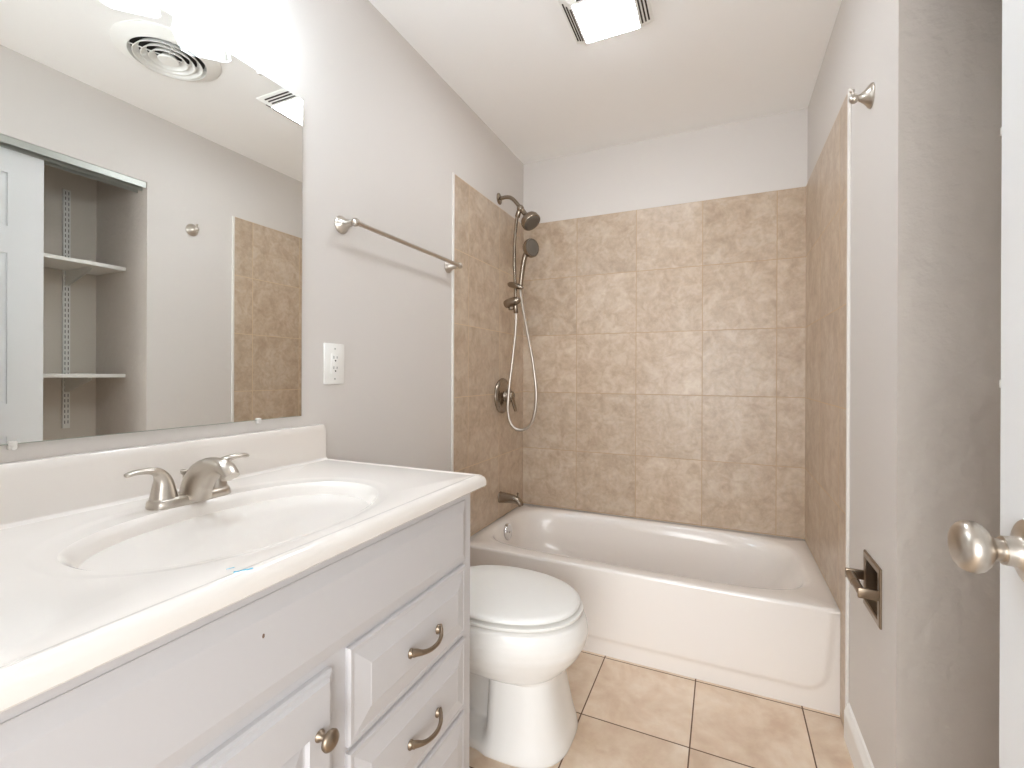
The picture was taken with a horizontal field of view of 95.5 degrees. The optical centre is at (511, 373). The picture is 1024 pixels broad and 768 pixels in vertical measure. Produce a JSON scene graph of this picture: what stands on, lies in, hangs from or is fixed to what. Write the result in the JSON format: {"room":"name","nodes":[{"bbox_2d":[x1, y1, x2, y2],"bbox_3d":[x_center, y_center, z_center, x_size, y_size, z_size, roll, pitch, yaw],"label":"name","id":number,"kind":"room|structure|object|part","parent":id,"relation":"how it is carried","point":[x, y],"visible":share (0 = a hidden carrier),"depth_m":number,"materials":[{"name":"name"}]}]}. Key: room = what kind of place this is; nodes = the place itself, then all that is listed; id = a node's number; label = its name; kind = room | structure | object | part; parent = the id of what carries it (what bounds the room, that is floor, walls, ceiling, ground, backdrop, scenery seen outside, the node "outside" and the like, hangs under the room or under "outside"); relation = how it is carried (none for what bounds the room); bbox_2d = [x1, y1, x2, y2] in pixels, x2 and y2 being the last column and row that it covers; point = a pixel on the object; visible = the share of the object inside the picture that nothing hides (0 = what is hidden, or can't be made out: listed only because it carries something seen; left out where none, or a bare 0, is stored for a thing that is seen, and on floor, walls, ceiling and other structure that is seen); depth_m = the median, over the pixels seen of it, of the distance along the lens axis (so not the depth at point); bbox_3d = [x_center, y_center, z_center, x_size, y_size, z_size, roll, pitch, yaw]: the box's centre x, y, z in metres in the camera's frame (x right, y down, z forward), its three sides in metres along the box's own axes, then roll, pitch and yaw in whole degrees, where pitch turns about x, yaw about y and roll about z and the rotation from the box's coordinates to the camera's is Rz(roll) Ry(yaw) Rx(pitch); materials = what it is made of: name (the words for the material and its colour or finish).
{"room":"bathroom","nodes":[
{"label":"bathroom","id":0,"kind":"room"},
{"bbox_2d":[0,0,523,470],"bbox_3d":[-0.566,-0.073,1.650,0.120,2.474,3.040,0,0,24],"label":"wall","id":1,"kind":"structure","parent":0,"point":[385,136],"depth_m":1.64,"materials":[{"name":"white paint"}]},
{"bbox_2d":[0,0,302,449],"bbox_3d":[-0.800,-0.342,0.969,0.012,0.950,0.884,0,0,24],"label":"wall mirror","id":2,"kind":"object","parent":1,"relation":"attached to","point":[151,175],"visible":1,"depth_m":0.99,"materials":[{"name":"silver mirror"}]},
{"bbox_2d":[0,424,327,529],"bbox_3d":[-0.776,0.210,0.994,0.039,0.110,0.972,0,0,24],"label":"backsplash","id":3,"kind":"structure","parent":1,"relation":"attached to","point":[41,489],"depth_m":0.94,"materials":[{"name":"stone"}]},
{"bbox_2d":[323,343,343,383],"bbox_3d":[-0.568,-0.032,1.488,0.010,0.130,0.084,0,0,24],"label":"wall outlet","id":4,"kind":"object","parent":1,"relation":"attached to","point":[333,373],"visible":1,"depth_m":1.48,"materials":[{"name":"white plastic"}]},
{"bbox_2d":[331,353,338,373],"bbox_3d":[-0.565,-0.032,1.487,0.004,0.066,0.034,0,0,24],"label":"receptacle","id":5,"kind":"object","parent":4,"relation":"attached to","point":[334,356],"depth_m":1.48,"materials":[{"name":"white plastic"}]},
{"bbox_2d":[334,216,462,272],"bbox_3d":[-0.390,-0.485,1.798,0.076,0.058,0.705,0,0,24],"label":"towel bar","id":6,"kind":"object","parent":1,"relation":"attached to","point":[342,224],"visible":1,"depth_m":1.62,"materials":[{"name":"silver metal"}]},
{"bbox_3d":[-0.523,-0.486,1.503,0.076,0.058,0.058,0,0,24],"label":"post","id":7,"kind":"part","parent":6,"relation":"part of","materials":[{"name":"silver metal"}]},
{"bbox_3d":[-0.256,-0.485,2.092,0.076,0.058,0.058,0,0,24],"label":"post","id":8,"kind":"part","parent":6,"relation":"part of","materials":[{"name":"silver metal"}]},
{"bbox_2d":[451,172,454,471],"bbox_3d":[-0.273,0.120,2.141,0.009,2.090,0.012,0,0,24],"label":"trim","id":9,"kind":"structure","parent":1,"relation":"attached to","point":[453,173],"depth_m":2.14,"materials":[{"name":"white tile"}]},
{"bbox_2d":[454,174,523,536],"bbox_3d":[-0.103,0.122,2.520,0.006,2.088,0.820,0,0,24],"label":"tiled wall","id":10,"kind":"structure","parent":1,"relation":"attached to","point":[486,445],"depth_m":2.42,"materials":[{"name":"beige tile"}]},
{"bbox_2d":[494,378,516,412],"bbox_3d":[-0.019,0.123,2.596,0.083,0.198,0.198,0,0,24],"label":"shower valve","id":11,"kind":"object","parent":10,"relation":"attached to","point":[500,393],"visible":0.81,"depth_m":2.57,"materials":[{"name":"silver metal"}]},
{"bbox_3d":[-0.009,0.149,2.592,0.061,0.123,0.072,0,0,24],"label":"lever","id":12,"kind":"part","parent":11,"relation":"part of","materials":[{"name":"silver metal"}]},
{"bbox_2d":[498,491,522,506],"bbox_3d":[-0.003,0.689,2.568,0.140,0.074,0.062,0,0,24],"label":"tub spout","id":13,"kind":"object","parent":10,"relation":"attached to","point":[503,497],"visible":1,"depth_m":2.55,"materials":[{"name":"silver metal"}]},
{"bbox_2d":[497,193,539,313],"bbox_3d":[0.032,-0.667,2.521,0.245,0.674,0.108,0,0,24],"label":"shower","id":14,"kind":"object","parent":1,"relation":"attached to","point":[530,220],"visible":1,"depth_m":2.52,"materials":[{"name":"silver metal"}]},
{"bbox_3d":[-0.011,-0.944,2.558,0.130,0.082,0.021,0,0,24],"label":"shower arm","id":15,"kind":"part","parent":14,"relation":"part of","materials":[{"name":"silver metal"}]},
{"bbox_2d":[506,290,537,431],"bbox_3d":[0.057,-0.072,2.523,0.175,0.770,0.034,0,0,17],"label":"shower hose","id":16,"kind":"object","parent":14,"relation":"hanging from","point":[520,291],"visible":1,"depth_m":2.52,"materials":[{"name":"silver metal"}]},
{"bbox_2d":[519,238,538,289],"bbox_3d":[0.093,-0.593,2.522,0.096,0.270,0.080,0,0,-27],"label":"shower","id":17,"kind":"object","parent":14,"relation":"attached to","point":[530,246],"visible":0.94,"depth_m":2.50,"materials":[{"name":"silver metal"}]},
{"bbox_2d":[369,0,841,163],"bbox_3d":[0.396,-1.356,1.216,2.220,0.100,3.040,0,0,24],"label":"ceiling","id":18,"kind":"structure","parent":0,"point":[520,66],"depth_m":1.96,"materials":[{"name":"white paint"}]},
{"bbox_2d":[558,0,653,43],"bbox_3d":[0.335,-1.288,1.654,0.292,0.036,0.262,0,0,24],"label":"recessed light","id":19,"kind":"object","parent":18,"relation":"in","point":[589,21],"visible":1,"depth_m":1.66,"materials":[{"name":"white plastic"}]},
{"bbox_2d":[469,650,853,767],"bbox_3d":[0.121,1.207,0.633,2.220,0.080,4.320,0,0,24],"label":"floor","id":20,"kind":"structure","parent":0,"point":[630,715],"depth_m":1.53,"materials":[{"name":"tile"}]},
{"bbox_2d":[0,493,469,767],"bbox_3d":[-0.525,0.730,0.891,0.584,0.869,0.945,0,0,24],"label":"vanity cabinet","id":21,"kind":"object","parent":20,"relation":"on","point":[359,657],"visible":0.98,"depth_m":0.72,"materials":[{"name":"grey paint"}]},
{"bbox_2d":[0,424,485,712],"bbox_3d":[-0.531,0.280,0.891,0.570,0.250,0.988,0,0,24],"label":"vanity sink","id":22,"kind":"object","parent":21,"relation":"in","point":[90,576],"visible":0.92,"depth_m":0.80,"materials":[{"name":"stone"}]},
{"bbox_2d":[123,453,249,509],"bbox_3d":[-0.658,0.217,0.974,0.188,0.096,0.188,0,0,-18],"label":"faucet","id":23,"kind":"object","parent":22,"relation":"on","point":[207,478],"visible":1,"depth_m":0.93,"materials":[{"name":"silver metal"}]},
{"bbox_3d":[-0.705,0.217,0.908,0.051,0.072,0.096,0,0,24],"label":"handle","id":24,"kind":"part","parent":23,"relation":"part of","materials":[{"name":"silver metal"}]},
{"bbox_3d":[-0.694,0.228,0.985,0.015,0.051,0.015,0,0,24],"label":"pop rod","id":25,"kind":"part","parent":23,"relation":"part of","materials":[{"name":"silver metal"}]},
{"bbox_3d":[-0.620,0.214,0.952,0.156,0.090,0.044,0,0,24],"label":"spout","id":26,"kind":"part","parent":23,"relation":"part of","materials":[{"name":"silver metal"}]},
{"bbox_3d":[-0.643,0.217,1.044,0.051,0.072,0.096,0,0,24],"label":"handle","id":27,"kind":"part","parent":23,"relation":"part of","materials":[{"name":"silver metal"}]},
{"bbox_3d":[-0.488,0.335,0.884,0.357,0.139,0.546,0,0,24],"label":"sink bowl","id":28,"kind":"part","parent":22,"relation":"part of","materials":[{"name":"ceramic"}]},
{"bbox_3d":[-0.347,0.760,0.676,0.018,0.540,0.221,0,0,24],"label":"door","id":29,"kind":"part","parent":21,"relation":"part of","materials":[{"name":"grey paint"}]},
{"bbox_3d":[-0.292,0.577,0.735,0.032,0.033,0.033,0,0,24],"label":"knob","id":30,"kind":"part","parent":21,"relation":"part of","materials":[{"name":"grey metal"}]},
{"bbox_3d":[-0.202,0.754,0.996,0.018,0.176,0.402,0,0,24],"label":"drawer","id":31,"kind":"part","parent":21,"relation":"part of","materials":[{"name":"grey paint"}]},
{"bbox_3d":[-0.202,0.569,0.996,0.018,0.174,0.402,0,0,24],"label":"drawer","id":32,"kind":"part","parent":21,"relation":"part of","materials":[{"name":"grey paint"}]},
{"bbox_3d":[-0.175,0.762,0.997,0.031,0.024,0.117,0,0,24],"label":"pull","id":33,"kind":"part","parent":21,"relation":"part of","materials":[{"name":"grey metal"}]},
{"bbox_3d":[-0.174,0.574,0.997,0.031,0.024,0.117,0,0,24],"label":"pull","id":34,"kind":"part","parent":21,"relation":"part of","materials":[{"name":"grey metal"}]},
{"bbox_3d":[-0.203,0.942,0.996,0.018,0.177,0.402,0,0,24],"label":"drawer","id":35,"kind":"part","parent":21,"relation":"part of","materials":[{"name":"grey paint"}]},
{"bbox_2d":[469,565,587,767],"bbox_3d":[-0.103,0.798,1.614,0.742,0.735,0.409,0,0,24],"label":"toilet","id":36,"kind":"object","parent":20,"relation":"on","point":[527,627],"visible":0.57,"depth_m":1.41,"materials":[{"name":"white ceramic"}]},
{"bbox_3d":[-0.020,0.738,1.573,0.503,0.028,0.378,0,0,24],"label":"lid","id":37,"kind":"part","parent":36,"relation":"part of","materials":[{"name":"white plastic"}]},
{"bbox_3d":[-0.011,0.759,1.569,0.503,0.017,0.386,0,0,24],"label":"seat","id":38,"kind":"part","parent":36,"relation":"part of","materials":[{"name":"white plastic"}]},
{"bbox_2d":[470,503,839,714],"bbox_3d":[0.593,0.988,2.242,1.508,0.361,0.759,0,0,24],"label":"bathtub","id":39,"kind":"object","parent":20,"relation":"on","point":[754,613],"visible":0.73,"depth_m":1.88,"materials":[{"name":"white ceramic"}]},
{"bbox_3d":[-0.022,0.861,2.533,0.033,0.089,0.088,0,0,24],"label":"overflow plate","id":40,"kind":"part","parent":39,"relation":"part of","materials":[{"name":"silver metal"}]},
{"bbox_2d":[470,503,839,614],"bbox_3d":[0.593,0.960,2.242,1.508,0.305,0.759,0,0,24],"label":"basin","id":41,"kind":"object","parent":39,"relation":"in","point":[616,565],"depth_m":2.21,"materials":[{"name":"white ceramic"}]},
{"bbox_2d":[523,108,807,539],"bbox_3d":[0.834,-0.067,2.619,1.630,2.474,0.120,0,0,24],"label":"wall","id":42,"kind":"structure","parent":0,"point":[766,153],"depth_m":2.53,"materials":[{"name":"white paint"}]},
{"bbox_2d":[523,187,805,538],"bbox_3d":[0.753,-0.056,2.586,1.510,1.725,0.006,0,0,24],"label":"tiled wall","id":43,"kind":"structure","parent":42,"relation":"attached to","point":[668,343],"depth_m":2.53,"materials":[{"name":"beige tile"}]},
{"bbox_2d":[807,0,896,767],"bbox_3d":[1.231,-0.066,1.666,0.120,2.474,1.287,0,0,24],"label":"wall","id":44,"kind":"structure","parent":0,"point":[861,50],"depth_m":1.29,"materials":[{"name":"white paint"}]},
{"bbox_2d":[805,95,846,727],"bbox_3d":[1.263,0.127,1.891,0.006,2.088,0.839,0,0,24],"label":"tiled wall","id":45,"kind":"structure","parent":44,"relation":"attached to","point":[826,188],"depth_m":1.77,"materials":[{"name":"beige tile"}]},
{"bbox_2d":[845,88,850,706],"bbox_3d":[1.086,0.126,1.503,0.009,2.090,0.013,0,0,24],"label":"trim","id":46,"kind":"structure","parent":44,"relation":"attached to","point":[848,301],"depth_m":1.50,"materials":[{"name":"white tile"}]},
{"bbox_2d":[844,703,873,767],"bbox_3d":[0.985,1.112,1.297,0.014,0.116,0.439,0,0,24],"label":"baseboard","id":47,"kind":"structure","parent":44,"relation":"attached to","point":[859,754],"depth_m":1.39,"materials":[{"name":"white paint"}]},
{"bbox_2d":[849,82,874,108],"bbox_3d":[0.974,-0.772,1.301,0.052,0.066,0.066,0,0,24],"label":"robe hook","id":48,"kind":"object","parent":44,"relation":"attached to","point":[866,97],"visible":1,"depth_m":1.29,"materials":[{"name":"silver metal"}]},
{"bbox_2d":[845,549,881,629],"bbox_3d":[0.979,0.579,1.261,0.104,0.154,0.153,0,0,24],"label":"toilet paper holder","id":49,"kind":"object","parent":44,"relation":"attached to","point":[871,574],"visible":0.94,"depth_m":1.27,"materials":[{"name":"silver metal"}]},
{"bbox_3d":[0.976,0.579,1.262,0.006,0.154,0.153,0,0,24],"label":"plate","id":50,"kind":"part","parent":49,"relation":"part of","materials":[{"name":"silver metal"}]},
{"bbox_2d":[894,0,1001,767],"bbox_3d":[1.141,-0.066,1.042,0.470,2.474,0.100,0,0,24],"label":"wall","id":51,"kind":"structure","parent":0,"point":[949,140],"depth_m":1.06,"materials":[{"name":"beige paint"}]},
{"bbox_3d":[0.554,-0.068,-0.252,0.470,2.474,0.100,0,0,24],"label":"wall","id":52,"kind":"structure","parent":0,"visible":0},
{"bbox_2d":[948,0,1023,767],"bbox_3d":[0.415,0.147,0.195,0.102,2.018,0.850,0,0,24],"label":"door","id":53,"kind":"structure","parent":52,"relation":"in","point":[971,546],"depth_m":0.55,"materials":[{"name":"white paint"}]},
{"bbox_3d":[0.538,0.201,0.538,0.044,0.059,0.059,0,0,24],"label":"knob","id":54,"kind":"part","parent":53,"relation":"part of","materials":[{"name":"silver metal"}]}
]}

